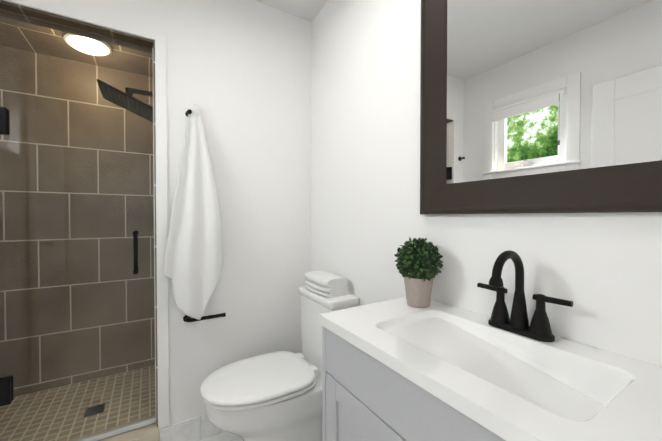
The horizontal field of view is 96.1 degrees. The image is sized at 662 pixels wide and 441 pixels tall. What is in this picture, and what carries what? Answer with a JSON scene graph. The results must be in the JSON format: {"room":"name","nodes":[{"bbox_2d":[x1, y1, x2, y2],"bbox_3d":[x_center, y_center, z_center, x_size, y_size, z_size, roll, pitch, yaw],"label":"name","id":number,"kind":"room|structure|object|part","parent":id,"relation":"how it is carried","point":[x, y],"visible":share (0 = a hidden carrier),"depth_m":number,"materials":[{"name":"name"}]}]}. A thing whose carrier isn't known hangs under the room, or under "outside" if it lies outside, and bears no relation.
{"room":"bathroom","nodes":[
{"label":"bathroom","id":0,"kind":"room"},
{"bbox_2d":[0,16,152,77],"bbox_3d":[-1.442,-1.096,1.687,0.875,0.080,0.750,0,1,-32],"label":"ceiling","id":1,"kind":"structure","parent":0,"point":[120,55],"depth_m":1.83,"materials":[{"name":"tile"}]},
{"bbox_2d":[63,32,111,55],"bbox_3d":[-1.440,-1.035,1.766,0.224,0.044,0.224,0,1,-32],"label":"shower ceiling light","id":2,"kind":"object","parent":1,"relation":"attached to","point":[100,46],"depth_m":1.73,"materials":[{"name":"white"}]},
{"bbox_2d":[0,46,154,396],"bbox_3d":[-1.664,-0.061,2.064,1.075,2.440,0.100,0,1,-32],"label":"wall","id":3,"kind":"structure","parent":0,"point":[45,272],"depth_m":1.97,"materials":[{"name":"tile"}]},
{"bbox_2d":[3,0,310,424],"bbox_3d":[-0.893,-0.053,1.528,1.720,2.440,0.120,0,1,-32],"label":"wall","id":4,"kind":"structure","parent":0,"point":[239,72],"depth_m":1.69,"materials":[{"name":"white paint"}]},
{"bbox_2d":[0,0,154,52],"bbox_3d":[-1.160,-0.886,1.366,0.610,0.010,0.118,0,1,-32],"label":"soffit","id":5,"kind":"structure","parent":4,"relation":"attached to","point":[53,18],"depth_m":1.35,"materials":[{"name":"tile"}]},
{"bbox_2d":[68,415,158,440],"bbox_3d":[-1.151,1.104,1.379,0.610,0.130,0.157,0,1,-32],"label":"sill","id":6,"kind":"structure","parent":4,"relation":"attached to","point":[149,432],"depth_m":1.45,"materials":[{"name":"stone"}]},
{"bbox_2d":[153,41,157,426],"bbox_3d":[-1.220,0.059,1.342,0.875,2.220,0.118,0,1,-32],"label":"lining","id":7,"kind":"object","parent":4,"relation":"attached to","point":[155,237],"visible":0.17,"depth_m":1.49,"materials":[{"name":"tile"}]},
{"bbox_2d":[155,35,168,428],"bbox_3d":[-0.843,0.062,1.484,0.050,1.950,0.010,0,1,-32],"label":"trim","id":8,"kind":"structure","parent":4,"relation":"attached to","point":[162,217],"depth_m":1.48,"materials":[{"name":"white paint"}]},
{"bbox_2d":[159,414,223,440],"bbox_3d":[-0.492,1.100,1.712,0.859,0.128,0.012,0,1,-32],"label":"baseboard","id":9,"kind":"structure","parent":4,"relation":"attached to","point":[200,427],"depth_m":1.56,"materials":[{"name":"tile"}]},
{"bbox_2d":[163,104,222,319],"bbox_3d":[-0.700,-0.054,1.508,0.274,1.103,0.114,0,1,-32],"label":"hanging towel","id":10,"kind":"object","parent":4,"relation":"hanging from","point":[193,263],"visible":1,"depth_m":1.49,"materials":[{"name":"white fabric"}]},
{"bbox_2d":[183,313,225,321],"bbox_3d":[-0.666,0.506,1.571,0.202,0.038,0.057,0,1,-32],"label":"paper holder","id":11,"kind":"object","parent":4,"relation":"attached to","point":[186,318],"visible":0.94,"depth_m":1.55,"materials":[{"name":"black metal"}]},
{"bbox_2d":[199,431,242,440],"bbox_3d":[-0.571,1.224,1.040,2.100,0.100,3.220,0,1,-32],"label":"floor","id":12,"kind":"structure","parent":0,"point":[224,436],"depth_m":1.60,"materials":[{"name":"white tile"}]},
{"bbox_2d":[0,365,154,440],"bbox_3d":[-1.442,1.127,1.718,0.875,0.075,0.750,0,1,-32],"label":"shower floor","id":13,"kind":"structure","parent":12,"relation":"on","point":[120,407],"depth_m":1.74,"materials":[{"name":"tile"}]},
{"bbox_2d":[84,403,105,416],"bbox_3d":[-1.358,1.086,1.710,0.090,0.006,0.090,0,1,-32],"label":"shower drain","id":14,"kind":"object","parent":13,"relation":"in","point":[94,410],"depth_m":1.70,"materials":[{"name":"grey metal"}]},
{"bbox_2d":[200,286,358,440],"bbox_3d":[-0.249,0.769,1.448,0.713,0.797,0.386,0,1,-32],"label":"toilet","id":15,"kind":"object","parent":12,"relation":"on","point":[274,396],"visible":0.88,"depth_m":1.34,"materials":[{"name":"ceramic"}]},
{"bbox_3d":[-0.332,0.739,1.396,0.518,0.055,0.386,0,1,-32],"label":"seat","id":16,"kind":"part","parent":15,"relation":"part of","materials":[{"name":"plastic"}]},
{"bbox_3d":[-0.246,0.967,1.452,0.691,0.402,0.374,0,1,-32],"label":"bowl","id":17,"kind":"part","parent":15,"relation":"part of","materials":[{"name":"ceramic"}]},
{"bbox_2d":[305,271,348,296],"bbox_3d":[-0.029,0.327,1.581,0.156,0.090,0.250,0,1,-32],"label":"folded towels","id":18,"kind":"object","parent":15,"relation":"on","point":[326,284],"visible":1,"depth_m":1.49,"materials":[{"name":"white fabric"}]},
{"bbox_3d":[-0.021,0.569,1.585,0.177,0.390,0.364,0,1,-32],"label":"tank","id":19,"kind":"part","parent":15,"relation":"part of","materials":[{"name":"ceramic"}]},
{"bbox_2d":[319,297,661,440],"bbox_3d":[0.362,0.738,0.715,0.438,0.880,0.822,0,1,-32],"label":"bathroom vanity","id":20,"kind":"object","parent":12,"relation":"on","point":[399,369],"visible":0.9,"depth_m":0.67,"materials":[{"name":"stone"}]},
{"bbox_2d":[394,237,442,307],"bbox_3d":[0.306,0.173,1.040,0.166,0.239,0.168,0,1,-32],"label":"plant","id":21,"kind":"object","parent":20,"relation":"on","point":[419,263],"visible":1,"depth_m":1.00,"materials":[{"name":"green plant"}]},
{"bbox_3d":[0.306,0.242,1.041,0.100,0.100,0.100,0,1,-32],"label":"pot","id":22,"kind":"part","parent":21,"relation":"part of","materials":[{"name":"ceramic"}]},
{"bbox_2d":[477,250,572,341],"bbox_3d":[0.465,0.186,0.774,0.159,0.220,0.234,0,1,-32],"label":"faucet","id":23,"kind":"object","parent":20,"relation":"on","point":[537,329],"visible":0.98,"depth_m":0.78,"materials":[{"name":"black metal"}]},
{"bbox_2d":[255,0,328,21],"bbox_3d":[-0.571,-1.316,1.004,2.100,0.100,3.220,0,1,-32],"label":"ceiling","id":24,"kind":"structure","parent":0,"point":[308,10],"depth_m":1.77,"materials":[{"name":"white paint"}]},
{"bbox_2d":[311,0,661,366],"bbox_3d":[0.184,-0.053,1.532,0.120,2.440,3.140,0,1,-32],"label":"wall","id":25,"kind":"structure","parent":0,"point":[602,272],"depth_m":1.20,"materials":[{"name":"white paint"}]},
{"bbox_2d":[420,0,661,213],"bbox_3d":[0.539,-0.522,0.803,0.028,1.002,0.750,0,1,-32],"label":"mirror","id":26,"kind":"object","parent":25,"relation":"attached to","point":[540,106],"visible":0.97,"depth_m":0.79,"materials":[{"name":"brown wood"}]},
{"bbox_3d":[-1.026,-0.059,1.957,0.100,2.440,0.750,0,1,-32],"label":"wall","id":27,"kind":"structure","parent":0,"visible":0},
{"bbox_2d":[96,79,152,121],"bbox_3d":[-1.204,-0.744,1.821,0.334,0.175,0.300,0,1,-32],"label":"shower head","id":28,"kind":"object","parent":27,"relation":"attached to","point":[133,106],"depth_m":1.79},
{"bbox_3d":[-1.412,0.076,1.215,0.010,1.930,0.134,0,1,-32],"label":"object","id":29,"kind":"object","parent":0,"visible":0},
{"bbox_2d":[0,9,155,440],"bbox_3d":[-1.147,0.081,1.363,0.596,1.904,0.112,0,1,-32],"label":"shower door","id":30,"kind":"structure","parent":29,"relation":"attached to","point":[7,387],"depth_m":1.36,"materials":[{"name":"clear glass"}]}
]}

